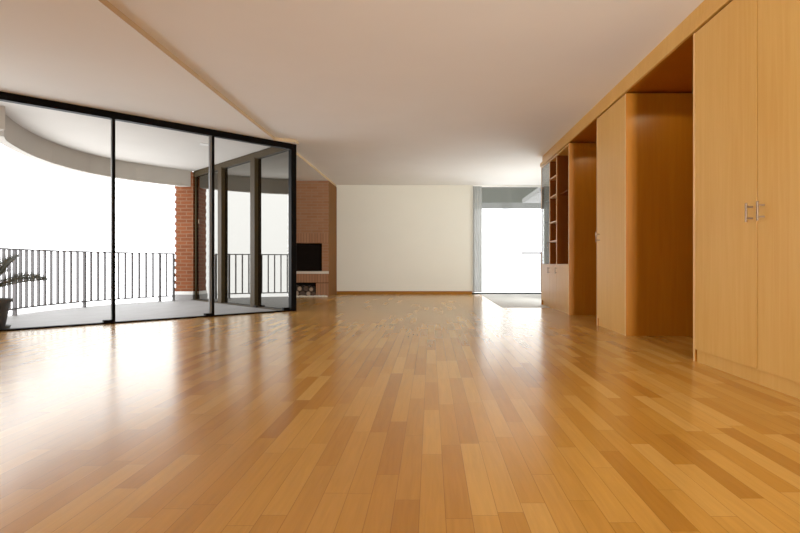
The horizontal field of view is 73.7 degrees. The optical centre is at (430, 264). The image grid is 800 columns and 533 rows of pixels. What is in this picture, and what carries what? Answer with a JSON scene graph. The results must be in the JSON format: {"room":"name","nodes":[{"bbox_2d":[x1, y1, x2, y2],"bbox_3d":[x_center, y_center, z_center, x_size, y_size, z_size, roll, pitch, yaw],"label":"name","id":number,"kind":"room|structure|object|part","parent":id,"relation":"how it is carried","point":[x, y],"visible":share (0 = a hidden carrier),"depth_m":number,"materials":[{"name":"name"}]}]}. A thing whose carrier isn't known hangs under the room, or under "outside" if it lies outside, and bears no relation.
{"room":"empty living room","nodes":[
{"label":"empty living room","id":0,"kind":"room"},
{"bbox_2d":[0,298,12,326],"bbox_3d":[-4.985,0.555,6.030,0.416,0.327,0.416,0,0,0],"label":"planter","id":1,"kind":"object","parent":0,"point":[4,302],"depth_m":6.03,"materials":[{"name":"grey plastic"}]},
{"bbox_2d":[0,101,269,170],"bbox_3d":[-5.996,-2.037,7.186,3.877,0.240,7.000,0,0,45],"label":"ceiling","id":2,"kind":"structure","parent":0,"point":[134,143],"depth_m":8.20,"materials":[{"name":"white paint"}]},
{"bbox_2d":[0,106,4,130],"bbox_3d":[-6.495,-1.774,5.267,0.170,0.285,3.580,0,0,45],"label":"trim","id":3,"kind":"structure","parent":2,"relation":"attached to","point":[2,108],"depth_m":6.46,"materials":[{"name":"beige paint"}]},
{"bbox_2d":[0,114,192,186],"bbox_3d":[-5.593,-1.752,8.831,0.995,0.330,4.500,0,0,5],"label":"trim","id":4,"kind":"structure","parent":2,"relation":"attached to","point":[14,137],"depth_m":9.05,"materials":[{"name":"beige paint"}]},
{"bbox_2d":[6,300,275,328],"bbox_3d":[-6.032,0.830,7.222,3.980,0.196,7.000,0,0,45],"label":"floor","id":5,"kind":"structure","parent":0,"point":[177,308],"depth_m":8.08,"materials":[{"name":"grey concrete"}]},
{"bbox_2d":[0,254,48,328],"bbox_3d":[-4.981,0.302,6.093,1.024,0.859,0.948,0,0,-39],"label":"potted palm","id":6,"kind":"object","parent":5,"relation":"on","point":[4,302],"visible":1,"depth_m":6.06,"materials":[{"name":"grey plant"}]},
{"bbox_2d":[0,0,327,180],"bbox_3d":[-3.855,-1.889,4.950,3.590,0.050,15.900,0,0,0],"label":"ceiling","id":7,"kind":"structure","parent":0,"point":[77,52],"depth_m":5.10,"materials":[{"name":"beige paint"}]},
{"bbox_2d":[175,172,194,299],"bbox_3d":[-5.065,-0.507,11.125,0.400,2.770,0.450,0,0,0],"label":"brick pillar","id":8,"kind":"structure","parent":0,"point":[185,196],"depth_m":10.92,"materials":[{"name":"red brick"}]},
{"bbox_2d":[0,294,799,532],"bbox_3d":[-1.375,0.786,5.010,8.550,0.124,16.020,0,0,0],"label":"floor","id":9,"kind":"structure","parent":0,"point":[338,413],"depth_m":2.38,"materials":[{"name":"brown wood"}]},
{"bbox_2d":[0,91,296,331],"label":"window","id":10,"kind":"structure","parent":9,"relation":"on","point":[113,116],"depth_m":7.85,"materials":[{"name":"black metal"}]},
{"bbox_3d":[-5.926,0.263,7.593,0.048,0.939,0.036,0,0,-10],"label":"post","id":11,"kind":"part","parent":10,"relation":"part of","materials":[{"name":"black metal"}]},
{"bbox_3d":[-5.906,0.263,9.087,0.048,0.939,0.036,0,0,12],"label":"post","id":12,"kind":"part","parent":10,"relation":"part of","materials":[{"name":"black metal"}]},
{"bbox_3d":[-5.511,-0.213,8.132,0.990,0.022,5.095,0,0,-3],"label":"rail","id":13,"kind":"part","parent":10,"relation":"part of","materials":[{"name":"black metal"}]},
{"bbox_3d":[-5.509,0.254,8.138,0.996,0.956,5.106,0,0,-3],"label":"balcony railing","id":14,"kind":"part","parent":10,"relation":"part of","materials":[{"name":"black metal"}]},
{"bbox_3d":[-5.511,0.637,8.132,0.986,0.022,5.092,0,0,-3],"label":"rail","id":15,"kind":"part","parent":10,"relation":"part of","materials":[{"name":"grey paint"}]},
{"bbox_3d":[-3.914,-1.820,6.519,4.900,0.088,0.080,0,0,-45],"label":"frame","id":16,"kind":"part","parent":10,"relation":"part of","materials":[{"name":"black metal"}]},
{"bbox_3d":[-3.918,0.717,6.522,0.060,0.022,4.900,0,0,45],"label":"frame","id":17,"kind":"part","parent":10,"relation":"part of","materials":[{"name":"black metal"}]},
{"bbox_3d":[-5.318,0.263,10.461,0.048,0.939,0.036,0,0,34],"label":"post","id":18,"kind":"part","parent":10,"relation":"part of","materials":[{"name":"black metal"}]},
{"bbox_3d":[-5.155,0.263,10.681,0.048,0.939,0.036,0,0,38],"label":"post","id":19,"kind":"part","parent":10,"relation":"part of","materials":[{"name":"black metal"}]},
{"bbox_3d":[-2.150,-0.568,8.290,0.092,2.592,0.092,0,0,-45],"label":"corner post","id":20,"kind":"part","parent":10,"relation":"part of","materials":[{"name":"black metal"}]},
{"bbox_2d":[193,147,287,309],"bbox_3d":[-3.522,-0.586,9.640,3.750,2.636,0.170,0,0,45],"label":"sliding glass door","id":21,"kind":"structure","parent":9,"relation":"on","point":[251,190],"depth_m":9.34,"materials":[{"name":"clear glass"}]},
{"bbox_3d":[-4.812,-0.588,10.959,0.050,2.632,0.060,0,0,-45],"label":"frame","id":22,"kind":"part","parent":21,"relation":"part of","materials":[{"name":"brown metal"}]},
{"bbox_3d":[-4.356,-0.536,10.496,1.240,2.516,0.012,0,0,45],"label":"pane","id":23,"kind":"part","parent":21,"relation":"part of","materials":[{"name":"clear glass"}]},
{"bbox_3d":[-3.918,-0.543,10.058,0.160,2.542,0.140,0,0,45],"label":"post","id":24,"kind":"part","parent":21,"relation":"part of","materials":[{"name":"brown metal"}]},
{"bbox_3d":[-3.455,-0.536,9.595,1.310,2.516,0.012,0,0,45],"label":"pane","id":25,"kind":"part","parent":21,"relation":"part of","materials":[{"name":"clear glass"}]},
{"bbox_3d":[-3.511,-1.849,9.651,3.750,0.110,0.100,0,0,45],"label":"frame","id":26,"kind":"part","parent":21,"relation":"part of","materials":[{"name":"brown metal"}]},
{"bbox_3d":[-2.991,-0.543,9.132,0.160,2.542,0.140,0,0,45],"label":"post","id":27,"kind":"part","parent":21,"relation":"part of","materials":[{"name":"brown metal"}]},
{"bbox_3d":[-2.592,-0.536,8.732,1.130,2.516,0.012,0,0,45],"label":"pane","id":28,"kind":"part","parent":21,"relation":"part of","materials":[{"name":"clear glass"}]},
{"bbox_2d":[297,295,326,296],"bbox_3d":[-3.106,0.706,11.794,1.638,0.048,0.120,0,0,0],"label":"pebbles","id":29,"kind":"object","parent":9,"relation":"on","point":[297,295],"visible":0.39,"depth_m":11.77,"materials":[{"name":"white stone"}]},
{"bbox_2d":[297,181,336,296],"bbox_3d":[-3.111,-0.567,12.381,1.677,2.590,1.032,0,0,0],"label":"fireplace","id":30,"kind":"object","parent":9,"relation":"on","point":[316,200],"visible":0.49,"depth_m":11.90,"materials":[{"name":"brown brick"}]},
{"bbox_2d":[541,143,596,314],"bbox_3d":[2.421,-0.502,8.578,0.947,2.460,1.905,0,0,0],"label":"bookcase","id":31,"kind":"object","parent":9,"relation":"on","point":[568,179],"visible":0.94,"depth_m":7.62,"materials":[{"name":"orange wood"}]},
{"bbox_3d":[2.188,-0.502,9.519,0.420,2.460,0.022,0,0,0],"label":"panel","id":32,"kind":"part","parent":31,"relation":"part of","materials":[{"name":"orange wood"}]},
{"bbox_3d":[1.989,0.319,9.194,0.020,0.637,0.621,0,0,0],"label":"door","id":33,"kind":"part","parent":31,"relation":"part of","materials":[{"name":"brown wood"}]},
{"bbox_3d":[1.989,0.319,8.641,0.020,0.637,0.474,0,0,0],"label":"door","id":34,"kind":"part","parent":31,"relation":"part of","materials":[{"name":"brown wood"}]},
{"bbox_3d":[2.183,-1.721,8.578,0.405,0.022,1.861,0,0,0],"label":"panel","id":35,"kind":"part","parent":31,"relation":"part of","materials":[{"name":"brown wood"}]},
{"bbox_3d":[1.989,0.319,8.024,0.020,0.637,0.747,0,0,0],"label":"door","id":36,"kind":"part","parent":31,"relation":"part of","materials":[{"name":"brown wood"}]},
{"bbox_3d":[2.437,-0.502,7.636,0.917,2.460,0.022,0,0,0],"label":"panel","id":37,"kind":"part","parent":31,"relation":"part of","materials":[{"name":"orange wood"}]},
{"bbox_2d":[595,93,692,335],"bbox_3d":[2.413,-0.502,5.875,0.963,2.460,0.940,0,0,0],"label":"tall cabinet","id":38,"kind":"object","parent":9,"relation":"on","point":[644,234],"visible":0.91,"depth_m":5.40,"materials":[{"name":"orange wood"}]},
{"bbox_3d":[2.437,-0.502,6.334,0.917,2.460,0.022,0,0,0],"label":"panel","id":39,"kind":"part","parent":38,"relation":"part of","materials":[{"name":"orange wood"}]},
{"bbox_3d":[1.989,-0.546,5.875,0.020,2.366,0.890,0,0,0],"label":"door","id":40,"kind":"part","parent":38,"relation":"part of","materials":[{"name":"brown wood"}]},
{"bbox_3d":[2.437,-0.502,5.416,0.917,2.460,0.022,0,0,0],"label":"panel","id":41,"kind":"part","parent":38,"relation":"part of","materials":[{"name":"orange wood"}]},
{"bbox_2d":[693,0,799,398],"bbox_3d":[2.413,-0.502,3.232,0.963,2.460,1.565,0,0,0],"label":"wardrobe","id":42,"kind":"object","parent":9,"relation":"on","point":[746,58],"visible":1,"depth_m":3.31,"materials":[{"name":"orange wood"}]},
{"bbox_3d":[1.989,-0.546,3.615,0.020,2.366,0.752,0,0,0],"label":"door","id":43,"kind":"part","parent":42,"relation":"part of","materials":[{"name":"brown wood"}]},
{"bbox_3d":[1.955,-0.317,3.274,0.046,0.116,0.012,0,0,0],"label":"handle","id":44,"kind":"part","parent":42,"relation":"part of","materials":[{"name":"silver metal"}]},
{"bbox_3d":[1.955,-0.317,3.160,0.046,0.116,0.012,0,0,0],"label":"handle","id":45,"kind":"part","parent":42,"relation":"part of","materials":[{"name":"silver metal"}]},
{"bbox_3d":[1.989,-0.546,2.852,0.020,2.366,0.751,0,0,0],"label":"door","id":46,"kind":"part","parent":42,"relation":"part of","materials":[{"name":"brown wood"}]},
{"bbox_3d":[-3.004,0.652,12.140,0.130,0.134,0.386,0,0,0],"label":"log","id":47,"kind":"object","parent":9,"relation":"on","visible":0},
{"bbox_2d":[297,285,304,290],"bbox_3d":[-2.935,0.547,12.159,0.111,0.113,0.421,0,0,0],"label":"log","id":48,"kind":"object","parent":47,"relation":"on","point":[300,288],"visible":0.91,"depth_m":11.95,"materials":[{"name":"brown wood"}]},
{"bbox_2d":[336,185,471,290],"bbox_3d":[-1.991,-0.592,12.960,5.982,2.640,0.120,0,0,0],"label":"wall","id":49,"kind":"structure","parent":0,"point":[390,237],"depth_m":12.90,"materials":[{"name":"beige paint"}]},
{"bbox_2d":[98,0,335,185],"bbox_3d":[-2.202,-1.889,4.950,0.294,0.049,15.900,0,0,0],"label":"trim","id":50,"kind":"structure","parent":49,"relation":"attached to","point":[106,3],"depth_m":5.18,"materials":[{"name":"beige paint"}]},
{"bbox_2d":[337,291,471,293],"bbox_3d":[-0.635,0.689,12.891,3.270,0.078,0.018,0,0,0],"label":"baseboard","id":51,"kind":"structure","parent":49,"relation":"attached to","point":[338,292],"depth_m":12.88,"materials":[{"name":"brown wood"}]},
{"bbox_2d":[107,0,703,185],"bbox_3d":[-1.375,-2.037,5.010,8.550,0.250,16.020,0,0,0],"label":"ceiling","id":52,"kind":"structure","parent":0,"point":[370,92],"depth_m":5.13,"materials":[{"name":"white paint"}]},
{"bbox_2d":[473,185,481,291],"bbox_3d":[1.127,-0.614,12.840,0.215,2.583,0.024,0,0,0],"label":"curtain","id":53,"kind":"object","parent":52,"relation":"hanging from","point":[477,189],"visible":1,"depth_m":12.84,"materials":[{"name":"white fabric"}]},
{"bbox_2d":[482,185,511,186],"bbox_3d":[1.585,-0.614,12.880,0.770,2.583,0.024,0,0,0],"label":"curtain","id":54,"kind":"object","parent":52,"relation":"hanging from","point":[482,185],"visible":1,"depth_m":12.87,"materials":[{"name":"white fabric"}]},
{"bbox_2d":[472,186,540,293],"bbox_3d":[1.950,-0.592,12.985,1.900,2.640,0.070,0,0,0],"label":"window","id":55,"kind":"structure","parent":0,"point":[472,186],"depth_m":12.95,"materials":[{"name":"black metal"}]},
{"bbox_3d":[1.030,-0.595,12.985,0.060,2.575,0.070,0,0,0],"label":"frame","id":56,"kind":"part","parent":55,"relation":"part of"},
{"bbox_3d":[1.950,0.711,12.985,1.900,0.035,0.070,0,0,0],"label":"frame","id":57,"kind":"part","parent":55,"relation":"part of","materials":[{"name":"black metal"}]},
{"bbox_3d":[1.993,-0.502,-0.270,0.030,2.460,5.420,0,0,0],"label":"wall panel","id":58,"kind":"object","parent":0,"visible":0},
{"bbox_2d":[540,0,730,166],"bbox_3d":[1.986,-1.784,3.320,0.024,0.066,12.600,0,0,0],"label":"trim","id":59,"kind":"structure","parent":58,"relation":"on","point":[718,5],"depth_m":4.74,"materials":[{"name":"brown wood"}]},
{"bbox_3d":[2.960,-0.592,5.010,0.120,2.640,16.020,0,0,0],"label":"wall","id":60,"kind":"structure","parent":0,"visible":0},
{"bbox_2d":[543,0,732,165],"bbox_3d":[2.446,-1.762,3.275,0.897,0.021,12.510,0,0,0],"label":"trim","id":61,"kind":"structure","parent":60,"relation":"attached to","point":[674,74],"depth_m":5.05,"materials":[{"name":"orange wood"}]},
{"label":"outside","id":62,"kind":"structure","parent":0,"visible":0},
{"bbox_2d":[521,252,540,291],"bbox_3d":[2.665,0.205,14.025,0.570,1.045,0.050,0,0,0],"label":"handrail","id":63,"kind":"object","parent":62,"point":[521,252],"visible":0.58,"depth_m":14.00,"materials":[{"name":"grey paint"}]},
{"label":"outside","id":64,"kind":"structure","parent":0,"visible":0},
{"bbox_2d":[522,187,540,202],"bbox_3d":[3.550,-1.897,14.710,1.600,0.130,2.620,0,0,0],"label":"awning","id":65,"kind":"object","parent":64,"point":[535,196],"visible":0.34,"depth_m":14.87,"materials":[{"name":"white"}]},
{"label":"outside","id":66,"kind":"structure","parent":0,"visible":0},
{"bbox_2d":[482,187,540,208],"bbox_3d":[2.250,-2.872,17.100,6.500,2.000,1.800,0,0,0],"label":"canopy","id":67,"kind":"object","parent":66,"point":[492,197],"visible":0.04,"depth_m":16.20,"materials":[{"name":"grey"}]}
]}

